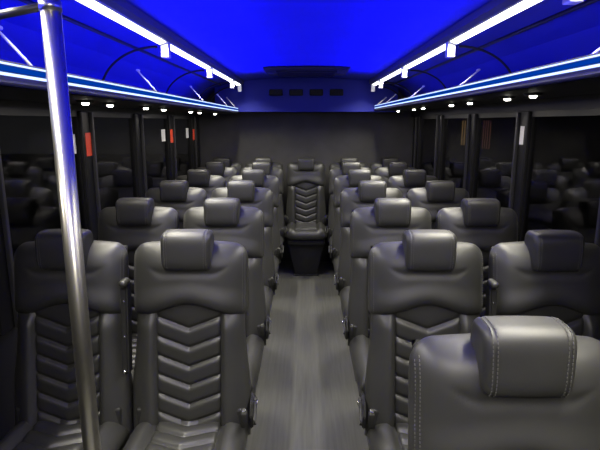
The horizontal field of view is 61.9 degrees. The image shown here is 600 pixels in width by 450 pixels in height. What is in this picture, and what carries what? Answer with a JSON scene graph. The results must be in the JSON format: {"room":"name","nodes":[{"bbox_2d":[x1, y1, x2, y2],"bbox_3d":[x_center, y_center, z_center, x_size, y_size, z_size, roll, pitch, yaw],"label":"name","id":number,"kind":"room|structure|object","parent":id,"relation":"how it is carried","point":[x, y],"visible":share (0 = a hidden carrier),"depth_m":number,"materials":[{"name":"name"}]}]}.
{"room":"vehicle interior","nodes":[
{"label":"vehicle interior","id":0,"kind":"room"},
{"bbox_2d":[0,99,201,439],"bbox_3d":[-1.189,0.237,2.543,0.050,1.745,6.860,0,12,1],"label":"wall","id":1,"kind":"structure","parent":0,"point":[8,341],"depth_m":2.03,"materials":[{"name":"black plastic"}]},
{"bbox_2d":[0,152,17,336],"bbox_3d":[-1.177,-0.004,1.906,0.075,0.875,0.110,0,12,1],"label":"trim","id":2,"kind":"structure","parent":1,"relation":"attached to","point":[8,315],"depth_m":1.96,"materials":[{"name":"black plastic"}]},
{"bbox_2d":[0,107,87,228],"bbox_3d":[-1.185,-0.094,2.341,0.024,0.875,0.780,0,12,1],"label":"window","id":3,"kind":"structure","parent":1,"relation":"in","point":[3,110],"depth_m":2.64,"materials":[{"name":"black glass"}]},
{"bbox_2d":[73,134,75,153],"bbox_3d":[-1.177,-0.418,2.586,0.002,0.100,0.070,0,12,1],"label":"label","id":4,"kind":"object","parent":3,"relation":"attached to","point":[74,143],"visible":0.36,"depth_m":2.61,"materials":[{"name":"white"}]},
{"bbox_2d":[71,111,100,240],"bbox_3d":[-1.168,-0.182,2.767,0.075,0.875,0.110,0,12,1],"label":"trim","id":5,"kind":"structure","parent":1,"relation":"attached to","point":[85,118],"depth_m":2.73,"materials":[{"name":"black plastic"}]},
{"bbox_2d":[85,133,91,155],"bbox_3d":[-1.147,-0.438,2.719,0.002,0.125,0.075,0,12,1],"label":"label","id":6,"kind":"object","parent":1,"relation":"attached to","point":[87,135],"visible":1,"depth_m":2.71,"materials":[{"name":"red"}]},
{"bbox_2d":[89,111,137,196],"bbox_3d":[-1.176,-0.270,3.193,0.024,0.875,0.760,0,12,1],"label":"window","id":7,"kind":"structure","parent":1,"relation":"in","point":[95,114],"depth_m":3.48,"materials":[{"name":"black glass"}]},
{"bbox_2d":[128,113,147,197],"bbox_3d":[-1.159,-0.356,3.609,0.075,0.875,0.110,0,12,1],"label":"trim","id":8,"kind":"structure","parent":1,"relation":"attached to","point":[138,124],"depth_m":3.57,"materials":[{"name":"black plastic"}]},
{"bbox_2d":[143,114,169,179],"bbox_3d":[-1.167,-0.447,4.045,0.024,0.875,0.780,0,12,1],"label":"window","id":9,"kind":"structure","parent":1,"relation":"in","point":[164,117],"depth_m":4.35,"materials":[{"name":"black glass"}]},
{"bbox_2d":[161,129,165,140],"bbox_3d":[-1.160,-0.761,4.246,0.002,0.100,0.110,0,12,1],"label":"label","id":10,"kind":"object","parent":9,"relation":"attached to","point":[162,130],"visible":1,"depth_m":4.25,"materials":[{"name":"white"}]},
{"bbox_2d":[163,115,177,179],"bbox_3d":[-1.151,-0.535,4.471,0.075,0.875,0.110,0,12,1],"label":"trim","id":11,"kind":"structure","parent":1,"relation":"attached to","point":[170,119],"depth_m":4.43,"materials":[{"name":"black plastic"}]},
{"bbox_2d":[170,129,172,142],"bbox_3d":[-1.130,-0.784,4.404,0.002,0.115,0.085,0,12,1],"label":"label","id":12,"kind":"object","parent":1,"relation":"attached to","point":[171,130],"visible":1,"depth_m":4.39,"materials":[{"name":"red"}]},
{"bbox_2d":[172,115,191,168],"bbox_3d":[-1.159,-0.625,4.907,0.024,0.875,0.780,0,12,1],"label":"window","id":13,"kind":"structure","parent":1,"relation":"in","point":[176,116],"depth_m":5.22,"materials":[{"name":"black glass"}]},
{"bbox_2d":[187,116,197,168],"bbox_3d":[-1.142,-0.713,5.333,0.075,0.875,0.110,0,12,1],"label":"trim","id":14,"kind":"structure","parent":1,"relation":"attached to","point":[192,118],"depth_m":5.29,"materials":[{"name":"black plastic"}]},
{"bbox_2d":[194,116,200,167],"bbox_3d":[-1.152,-0.759,5.553,0.024,0.875,0.340,0,12,1],"label":"window","id":15,"kind":"structure","parent":1,"relation":"in","point":[197,117],"depth_m":5.67,"materials":[{"name":"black glass"}]},
{"bbox_2d":[0,0,599,100],"bbox_3d":[0.037,-0.814,2.343,2.496,0.395,6.920,0,12,1],"label":"ceiling","id":16,"kind":"structure","parent":0,"point":[368,37],"depth_m":2.45,"materials":[{"name":"paint"}]},
{"bbox_2d":[0,0,237,114],"bbox_3d":[-0.934,-0.705,2.264,0.458,0.330,6.500,0,12,1],"label":"rack","id":17,"kind":"object","parent":16,"relation":"attached to","point":[18,81],"visible":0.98,"depth_m":2.00,"materials":[{"name":"black plastic"}]},
{"bbox_2d":[75,100,94,104],"bbox_3d":[-0.897,-0.511,2.089,0.080,0.020,0.080,0,12,1],"label":"light","id":18,"kind":"object","parent":17,"relation":"attached to","point":[84,102],"depth_m":2.06,"materials":[{"name":"grey paint"}]},
{"bbox_2d":[101,103,118,106],"bbox_3d":[-0.894,-0.566,2.353,0.080,0.020,0.080,0,12,1],"label":"light","id":19,"kind":"object","parent":17,"relation":"attached to","point":[108,104],"depth_m":2.33,"materials":[{"name":"grey paint"}]},
{"bbox_2d":[0,83,232,112],"bbox_3d":[-0.936,-0.570,2.292,0.454,0.016,6.500,0,12,1],"label":"shelf","id":20,"kind":"object","parent":17,"relation":"attached to","point":[79,94],"depth_m":2.06,"materials":[{"name":"black plastic"}]},
{"bbox_2d":[139,106,152,109],"bbox_3d":[-0.888,-0.675,2.882,0.080,0.020,0.080,0,12,1],"label":"light","id":21,"kind":"object","parent":17,"relation":"attached to","point":[144,107],"depth_m":2.86,"materials":[{"name":"grey paint"}]},
{"bbox_2d":[75,0,243,91],"bbox_3d":[-0.670,-0.840,2.217,0.067,0.123,6.470,0,12,1],"label":"rail","id":22,"kind":"object","parent":16,"relation":"attached to","point":[122,12],"visible":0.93,"depth_m":2.30,"materials":[{"name":"grey metal"}]},
{"bbox_2d":[215,78,397,111],"bbox_3d":[0.069,-1.442,5.555,2.000,0.362,0.245,0,12,1],"label":"panel","id":23,"kind":"object","parent":16,"relation":"attached to","point":[274,94],"visible":0.99,"depth_m":5.46,"materials":[{"name":"plastic"}]},
{"bbox_2d":[269,89,282,95],"bbox_3d":[-0.262,-1.445,5.452,0.150,0.070,0.022,0,12,1],"label":"outlet","id":24,"kind":"object","parent":23,"relation":"attached to","point":[272,92],"depth_m":5.44,"materials":[{"name":"grey paint"}]},
{"bbox_2d":[289,89,302,95],"bbox_3d":[-0.042,-1.445,5.450,0.150,0.070,0.022,0,12,1],"label":"outlet","id":25,"kind":"object","parent":23,"relation":"attached to","point":[292,92],"depth_m":5.44,"materials":[{"name":"grey paint"}]},
{"bbox_2d":[309,89,322,95],"bbox_3d":[0.178,-1.444,5.448,0.150,0.070,0.022,0,12,1],"label":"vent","id":26,"kind":"object","parent":23,"relation":"attached to","point":[312,92],"depth_m":5.44,"materials":[{"name":"grey paint"}]},
{"bbox_2d":[330,89,342,95],"bbox_3d":[0.398,-1.444,5.446,0.150,0.070,0.022,0,12,1],"label":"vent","id":27,"kind":"object","parent":23,"relation":"attached to","point":[333,92],"depth_m":5.43,"materials":[{"name":"grey paint"}]},
{"bbox_2d":[263,66,349,76],"bbox_3d":[0.059,-1.397,4.561,0.750,0.054,0.560,0,12,1],"label":"ceiling vent","id":28,"kind":"object","parent":16,"relation":"in","point":[281,71],"visible":0.99,"depth_m":4.35,"materials":[{"name":"grey paint"}]},
{"bbox_2d":[369,0,583,91],"bbox_3d":[0.741,-0.838,2.204,0.067,0.123,6.470,0,12,1],"label":"rail","id":29,"kind":"object","parent":16,"relation":"attached to","point":[494,12],"visible":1,"depth_m":2.28,"materials":[{"name":"white metal"}]},
{"bbox_2d":[374,0,599,111],"bbox_3d":[1.005,-0.715,2.242,0.458,0.302,6.500,0,12,1],"label":"rack","id":30,"kind":"object","parent":16,"relation":"attached to","point":[579,75],"visible":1,"depth_m":2.01,"materials":[{"name":"black plastic"}]},
{"bbox_2d":[445,103,457,106],"bbox_3d":[0.975,-0.774,3.220,0.080,0.020,0.080,0,12,1],"label":"light","id":31,"kind":"object","parent":30,"relation":"attached to","point":[450,104],"depth_m":3.19,"materials":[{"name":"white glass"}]},
{"bbox_2d":[463,101,476,104],"bbox_3d":[0.972,-0.699,2.858,0.080,0.020,0.080,0,12,1],"label":"light","id":32,"kind":"object","parent":30,"relation":"attached to","point":[468,102],"depth_m":2.83,"materials":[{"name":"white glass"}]},
{"bbox_2d":[375,75,599,110],"bbox_3d":[1.007,-0.594,2.267,0.454,0.016,6.500,0,12,1],"label":"shelf","id":33,"kind":"object","parent":30,"relation":"attached to","point":[539,86],"depth_m":2.09,"materials":[{"name":"black plastic"}]},
{"bbox_2d":[499,96,516,100],"bbox_3d":[0.966,-0.589,2.329,0.080,0.020,0.080,0,12,1],"label":"light","id":34,"kind":"object","parent":30,"relation":"attached to","point":[507,98],"depth_m":2.31,"materials":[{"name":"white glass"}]},
{"bbox_2d":[523,93,543,97],"bbox_3d":[0.963,-0.534,2.065,0.080,0.020,0.080,0,12,1],"label":"light","id":35,"kind":"object","parent":30,"relation":"attached to","point":[532,95],"depth_m":2.04,"materials":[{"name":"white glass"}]},
{"bbox_2d":[197,91,413,225],"bbox_3d":[0.071,-0.644,5.876,2.520,2.120,0.050,0,12,1],"label":"wall","id":36,"kind":"structure","parent":0,"point":[327,138],"depth_m":5.77,"materials":[{"name":"grey carpet"}]},
{"bbox_2d":[281,237,331,261],"bbox_3d":[0.070,0.239,5.949,2.380,0.360,0.155,0,12,1],"label":"trim","id":37,"kind":"structure","parent":36,"relation":"attached to","point":[325,257],"depth_m":5.89,"materials":[{"name":"black plastic"}]},
{"bbox_2d":[245,261,368,449],"bbox_3d":[0.037,1.127,2.745,2.520,0.080,6.920,0,12,1],"label":"floor","id":38,"kind":"structure","parent":0,"point":[307,394],"depth_m":3.26,"materials":[{"name":"grey laminate"}]},
{"bbox_2d":[0,0,100,449],"bbox_3d":[-0.568,0.367,1.106,0.286,2.073,0.095,0,12,1],"label":"pole","id":39,"kind":"object","parent":38,"relation":"on","point":[50,11],"visible":1,"depth_m":1.00,"materials":[{"name":"silver metal"}]},
{"bbox_2d":[0,229,132,449],"bbox_3d":[-0.878,0.664,1.760,0.454,1.226,0.640,0,12,1],"label":"seat","id":40,"kind":"object","parent":38,"relation":"on","point":[47,414],"visible":0.86,"depth_m":1.87,"materials":[{"name":"black leather"}]},
{"bbox_2d":[0,421,128,449],"bbox_3d":[-0.879,0.831,1.713,0.438,0.139,0.480,0,12,1],"label":"seat cushion","id":41,"kind":"object","parent":40,"relation":"on","point":[25,435],"depth_m":1.81,"materials":[{"name":"black leather"}]},
{"bbox_2d":[98,197,178,429],"bbox_3d":[-0.870,0.504,2.534,0.454,1.226,0.640,0,12,1],"label":"seat","id":42,"kind":"object","parent":38,"relation":"on","point":[133,222],"visible":0.26,"depth_m":2.62,"materials":[{"name":"black leather"}]},
{"bbox_2d":[131,369,133,388],"bbox_3d":[-0.871,0.671,2.486,0.438,0.139,0.480,0,12,1],"label":"seat cushion","id":43,"kind":"object","parent":42,"relation":"on","point":[132,371],"depth_m":2.27,"materials":[{"name":"black leather"}]},
{"bbox_2d":[145,180,206,228],"bbox_3d":[-0.862,0.342,3.317,0.454,1.226,0.640,0,12,1],"label":"seat","id":44,"kind":"object","parent":38,"relation":"on","point":[176,194],"visible":0.16,"depth_m":3.40,"materials":[{"name":"black leather"}]},
{"bbox_2d":[119,229,257,449],"bbox_3d":[-0.412,0.665,1.755,0.508,1.226,0.640,0,12,1],"label":"seat","id":45,"kind":"object","parent":38,"relation":"on","point":[192,384],"visible":1,"depth_m":1.87,"materials":[{"name":"black leather"}]},
{"bbox_2d":[123,422,247,449],"bbox_3d":[-0.420,0.832,1.708,0.438,0.139,0.480,0,12,1],"label":"seat cushion","id":46,"kind":"object","parent":45,"relation":"on","point":[145,435],"depth_m":1.80,"materials":[{"name":"black leather"}]},
{"bbox_2d":[175,169,225,197],"bbox_3d":[-0.854,0.177,4.110,0.454,1.226,0.640,0,12,1],"label":"seat","id":47,"kind":"object","parent":38,"relation":"on","point":[197,178],"visible":0.15,"depth_m":4.19,"materials":[{"name":"black leather"}]},
{"bbox_2d":[197,162,237,186],"bbox_3d":[-0.846,0.017,4.884,0.454,1.226,0.640,0,12,1],"label":"seat","id":48,"kind":"object","parent":38,"relation":"on","point":[216,168],"visible":0.12,"depth_m":4.95,"materials":[{"name":"black leather"}]},
{"bbox_2d":[204,157,242,174],"bbox_3d":[-0.868,-0.108,5.491,0.454,1.226,0.640,0,12,1],"label":"seat","id":49,"kind":"object","parent":38,"relation":"on","point":[226,160],"visible":0.09,"depth_m":5.57,"materials":[{"name":"black leather"}]},
{"bbox_2d":[183,198,271,393],"bbox_3d":[-0.404,0.505,2.529,0.508,1.226,0.640,0,12,1],"label":"seat","id":50,"kind":"object","parent":38,"relation":"on","point":[226,218],"visible":0.32,"depth_m":2.62,"materials":[{"name":"black leather"}]},
{"bbox_2d":[246,334,264,390],"bbox_3d":[-0.412,0.672,2.482,0.438,0.139,0.480,0,12,1],"label":"seat cushion","id":51,"kind":"object","parent":50,"relation":"on","point":[255,342],"depth_m":2.46,"materials":[{"name":"black leather"}]},
{"bbox_2d":[211,180,278,316],"bbox_3d":[-0.396,0.343,3.312,0.508,1.226,0.640,0,12,1],"label":"seat","id":52,"kind":"object","parent":38,"relation":"on","point":[249,195],"visible":0.16,"depth_m":3.41,"materials":[{"name":"black leather"}]},
{"bbox_2d":[264,286,273,316],"bbox_3d":[-0.404,0.509,3.265,0.438,0.139,0.480,0,12,1],"label":"seat cushion","id":53,"kind":"object","parent":52,"relation":"on","point":[269,290],"depth_m":3.28,"materials":[{"name":"black leather"}]},
{"bbox_2d":[229,169,283,272],"bbox_3d":[-0.388,0.178,4.106,0.508,1.226,0.640,0,12,1],"label":"seat","id":54,"kind":"object","parent":38,"relation":"on","point":[258,176],"visible":0.22,"depth_m":4.21,"materials":[{"name":"black leather"}]},
{"bbox_2d":[274,256,278,272],"bbox_3d":[-0.396,0.345,4.058,0.438,0.139,0.480,0,12,1],"label":"seat cushion","id":55,"kind":"object","parent":54,"relation":"on","point":[276,258],"depth_m":4.11,"materials":[{"name":"black leather"}]},
{"bbox_2d":[240,162,286,244],"bbox_3d":[-0.380,0.018,4.879,0.508,1.226,0.640,0,12,1],"label":"seat","id":56,"kind":"object","parent":38,"relation":"on","point":[266,166],"visible":0.23,"depth_m":4.99,"materials":[{"name":"black leather"}]},
{"bbox_2d":[245,157,283,212],"bbox_3d":[-0.412,-0.107,5.487,0.454,1.226,0.640,0,12,1],"label":"seat","id":57,"kind":"object","parent":38,"relation":"on","point":[259,159],"visible":0.1,"depth_m":5.59,"materials":[{"name":"black leather"}]},
{"bbox_2d":[284,157,327,275],"bbox_3d":[0.066,-0.106,5.482,0.510,1.226,0.640,0,12,1],"label":"seat","id":58,"kind":"object","parent":38,"relation":"on","point":[305,218],"visible":0.99,"depth_m":5.57,"materials":[{"name":"black leather"}]},
{"bbox_2d":[286,222,325,239],"bbox_3d":[0.065,0.060,5.435,0.438,0.139,0.480,0,12,1],"label":"seat cushion","id":59,"kind":"object","parent":58,"relation":"on","point":[295,230],"depth_m":5.22,"materials":[{"name":"black leather"}]},
{"bbox_2d":[328,157,367,214],"bbox_3d":[0.544,-0.105,5.477,0.454,1.226,0.640,0,12,1],"label":"seat","id":60,"kind":"object","parent":38,"relation":"on","point":[348,159],"visible":0.06,"depth_m":5.58,"materials":[{"name":"black leather"}]},
{"bbox_2d":[325,162,371,295],"bbox_3d":[0.500,0.020,4.870,0.508,1.226,0.640,0,12,1],"label":"seat","id":61,"kind":"object","parent":38,"relation":"on","point":[334,172],"visible":0.16,"depth_m":4.99,"materials":[{"name":"black leather"}]},
{"bbox_2d":[329,169,383,317],"bbox_3d":[0.492,0.180,4.097,0.508,1.226,0.640,0,12,1],"label":"seat","id":62,"kind":"object","parent":38,"relation":"on","point":[354,176],"visible":0.19,"depth_m":4.21,"materials":[{"name":"black leather"}]},
{"bbox_2d":[333,255,338,273],"bbox_3d":[0.498,0.347,4.050,0.438,0.139,0.480,0,12,1],"label":"seat cushion","id":63,"kind":"object","parent":62,"relation":"on","point":[335,257],"depth_m":4.10,"materials":[{"name":"black leather"}]},
{"bbox_2d":[334,180,402,380],"bbox_3d":[0.484,0.344,3.304,0.508,1.226,0.640,0,12,1],"label":"seat","id":64,"kind":"object","parent":38,"relation":"on","point":[365,194],"visible":0.2,"depth_m":3.41,"materials":[{"name":"black leather"}]},
{"bbox_2d":[339,286,349,317],"bbox_3d":[0.490,0.511,3.256,0.438,0.139,0.480,0,12,1],"label":"seat cushion","id":65,"kind":"object","parent":64,"relation":"on","point":[343,290],"depth_m":3.27,"materials":[{"name":"black leather"}]},
{"bbox_2d":[342,198,430,449],"bbox_3d":[0.476,0.506,2.520,0.508,1.226,0.640,0,12,1],"label":"seat","id":66,"kind":"object","parent":38,"relation":"on","point":[387,221],"visible":0.21,"depth_m":2.62,"materials":[{"name":"black leather"}]},
{"bbox_2d":[349,335,369,391],"bbox_3d":[0.482,0.673,2.473,0.438,0.139,0.480,0,12,1],"label":"seat cushion","id":67,"kind":"object","parent":66,"relation":"on","point":[359,344],"depth_m":2.45,"materials":[{"name":"black leather"}]},
{"bbox_2d":[370,158,407,174],"bbox_3d":[1.000,-0.105,5.473,0.454,1.226,0.640,0,12,1],"label":"seat","id":68,"kind":"object","parent":38,"relation":"on","point":[384,162],"visible":0.09,"depth_m":5.54,"materials":[{"name":"black leather"}]},
{"bbox_2d":[375,162,415,183],"bbox_3d":[0.966,0.021,4.866,0.454,1.226,0.640,0,12,1],"label":"seat","id":69,"kind":"object","parent":38,"relation":"on","point":[394,168],"visible":0.13,"depth_m":4.93,"materials":[{"name":"black leather"}]},
{"bbox_2d":[387,169,437,197],"bbox_3d":[0.958,0.181,4.092,0.454,1.226,0.640,0,12,1],"label":"seat","id":70,"kind":"object","parent":38,"relation":"on","point":[411,178],"visible":0.15,"depth_m":4.17,"materials":[{"name":"black leather"}]},
{"bbox_2d":[357,229,498,449],"bbox_3d":[0.468,0.667,1.747,0.508,1.226,0.640,0,12,1],"label":"seat","id":71,"kind":"object","parent":38,"relation":"on","point":[426,283],"visible":0.59,"depth_m":1.85,"materials":[{"name":"black leather"}]},
{"bbox_2d":[367,423,401,449],"bbox_3d":[0.474,0.834,1.700,0.438,0.139,0.480,0,12,1],"label":"seat cushion","id":72,"kind":"object","parent":71,"relation":"on","point":[381,436],"depth_m":1.81,"materials":[{"name":"black leather"}]},
{"bbox_2d":[406,180,468,228],"bbox_3d":[0.950,0.345,3.299,0.454,1.226,0.640,0,12,1],"label":"seat","id":73,"kind":"object","parent":38,"relation":"on","point":[436,195],"visible":0.17,"depth_m":3.38,"materials":[{"name":"black leather"}]},
{"bbox_2d":[436,198,517,316],"bbox_3d":[0.942,0.507,2.516,0.454,1.226,0.640,0,12,1],"label":"seat","id":74,"kind":"object","parent":38,"relation":"on","point":[482,222],"visible":0.27,"depth_m":2.60,"materials":[{"name":"black leather"}]},
{"bbox_2d":[408,316,599,449],"bbox_3d":[0.441,0.839,0.915,0.508,1.226,0.640,0,12,1],"label":"seat","id":75,"kind":"object","parent":38,"relation":"on","point":[510,382],"visible":1,"depth_m":1.00,"materials":[{"name":"black leather"}]},
{"bbox_2d":[488,230,599,340],"bbox_3d":[0.934,0.667,1.742,0.454,1.226,0.640,0,12,1],"label":"seat","id":76,"kind":"object","parent":38,"relation":"on","point":[550,273],"visible":0.36,"depth_m":1.83,"materials":[{"name":"black leather"}]},
{"bbox_2d":[411,93,599,116],"bbox_3d":[1.261,0.242,2.519,0.050,1.745,6.860,0,12,1],"label":"wall","id":77,"kind":"structure","parent":0,"point":[586,101],"depth_m":2.74,"materials":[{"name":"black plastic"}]},
{"bbox_2d":[412,116,416,166],"bbox_3d":[1.288,-0.763,5.573,0.024,0.875,0.250,0,12,1],"label":"window","id":78,"kind":"structure","parent":77,"relation":"in","point":[414,116],"depth_m":5.64,"materials":[{"name":"black glass"}]},
{"bbox_2d":[413,116,423,168],"bbox_3d":[1.274,-0.727,5.397,0.075,0.875,0.110,0,12,1],"label":"trim","id":79,"kind":"structure","parent":77,"relation":"attached to","point":[418,118],"depth_m":5.35,"materials":[{"name":"black"}]},
{"bbox_2d":[419,115,438,168],"bbox_3d":[1.282,-0.638,4.971,0.024,0.875,0.780,0,12,1],"label":"window","id":80,"kind":"structure","parent":77,"relation":"in","point":[422,117],"depth_m":5.29,"materials":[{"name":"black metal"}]},
{"bbox_2d":[433,115,447,179],"bbox_3d":[1.265,-0.548,4.536,0.075,0.875,0.110,0,12,1],"label":"trim","id":81,"kind":"structure","parent":77,"relation":"attached to","point":[439,119],"depth_m":4.50,"materials":[{"name":"black plastic"}]},
{"bbox_2d":[440,114,467,179],"bbox_3d":[1.273,-0.460,4.109,0.024,0.875,0.780,0,12,1],"label":"window","id":82,"kind":"structure","parent":77,"relation":"in","point":[446,117],"depth_m":4.42,"materials":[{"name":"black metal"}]},
{"bbox_2d":[463,114,481,197],"bbox_3d":[1.256,-0.370,3.674,0.075,0.875,0.110,0,12,1],"label":"trim","id":83,"kind":"structure","parent":77,"relation":"attached to","point":[471,132],"depth_m":3.63,"materials":[{"name":"black plastic"}]},
{"bbox_2d":[472,112,516,197],"bbox_3d":[1.264,-0.284,3.258,0.024,0.875,0.760,0,12,1],"label":"window","id":84,"kind":"structure","parent":77,"relation":"in","point":[502,114],"depth_m":3.55,"materials":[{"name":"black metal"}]},
{"bbox_2d":[508,111,537,241],"bbox_3d":[1.248,-0.196,2.832,0.075,0.875,0.110,0,12,1],"label":"trim","id":85,"kind":"structure","parent":77,"relation":"attached to","point":[523,118],"depth_m":2.80,"materials":[{"name":"black plastic"}]},
{"bbox_2d":[519,126,524,144],"bbox_3d":[1.227,-0.496,2.765,0.002,0.100,0.050,0,12,1],"label":"label","id":86,"kind":"object","parent":85,"relation":"attached to","point":[522,128],"visible":1,"depth_m":2.77,"materials":[{"name":"white"}]},
{"bbox_2d":[520,108,599,240],"bbox_3d":[1.256,-0.107,2.406,0.024,0.875,0.780,0,12,1],"label":"window","id":87,"kind":"structure","parent":77,"relation":"in","point":[590,111],"depth_m":2.71,"materials":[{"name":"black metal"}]},
{"bbox_2d":[594,200,599,246],"bbox_3d":[1.239,-0.017,1.970,0.075,0.875,0.110,0,12,1],"label":"trim","id":88,"kind":"structure","parent":77,"relation":"attached to","point":[597,234],"depth_m":2.02,"materials":[{"name":"black"}]},
{"label":"outside","id":89,"kind":"structure","parent":0,"visible":0},
{"bbox_2d":[1,154,598,259],"bbox_3d":[0.137,-0.041,12.756,60.000,0.050,55.000,0,12,1],"label":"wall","id":90,"kind":"structure","parent":89,"point":[30,182],"depth_m":17.63,"materials":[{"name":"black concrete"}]},
{"bbox_2d":[422,115,599,201],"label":"windows","id":91,"kind":"structure","parent":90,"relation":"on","point":[566,165],"depth_m":16.02,"materials":[{"name":"black glass"}]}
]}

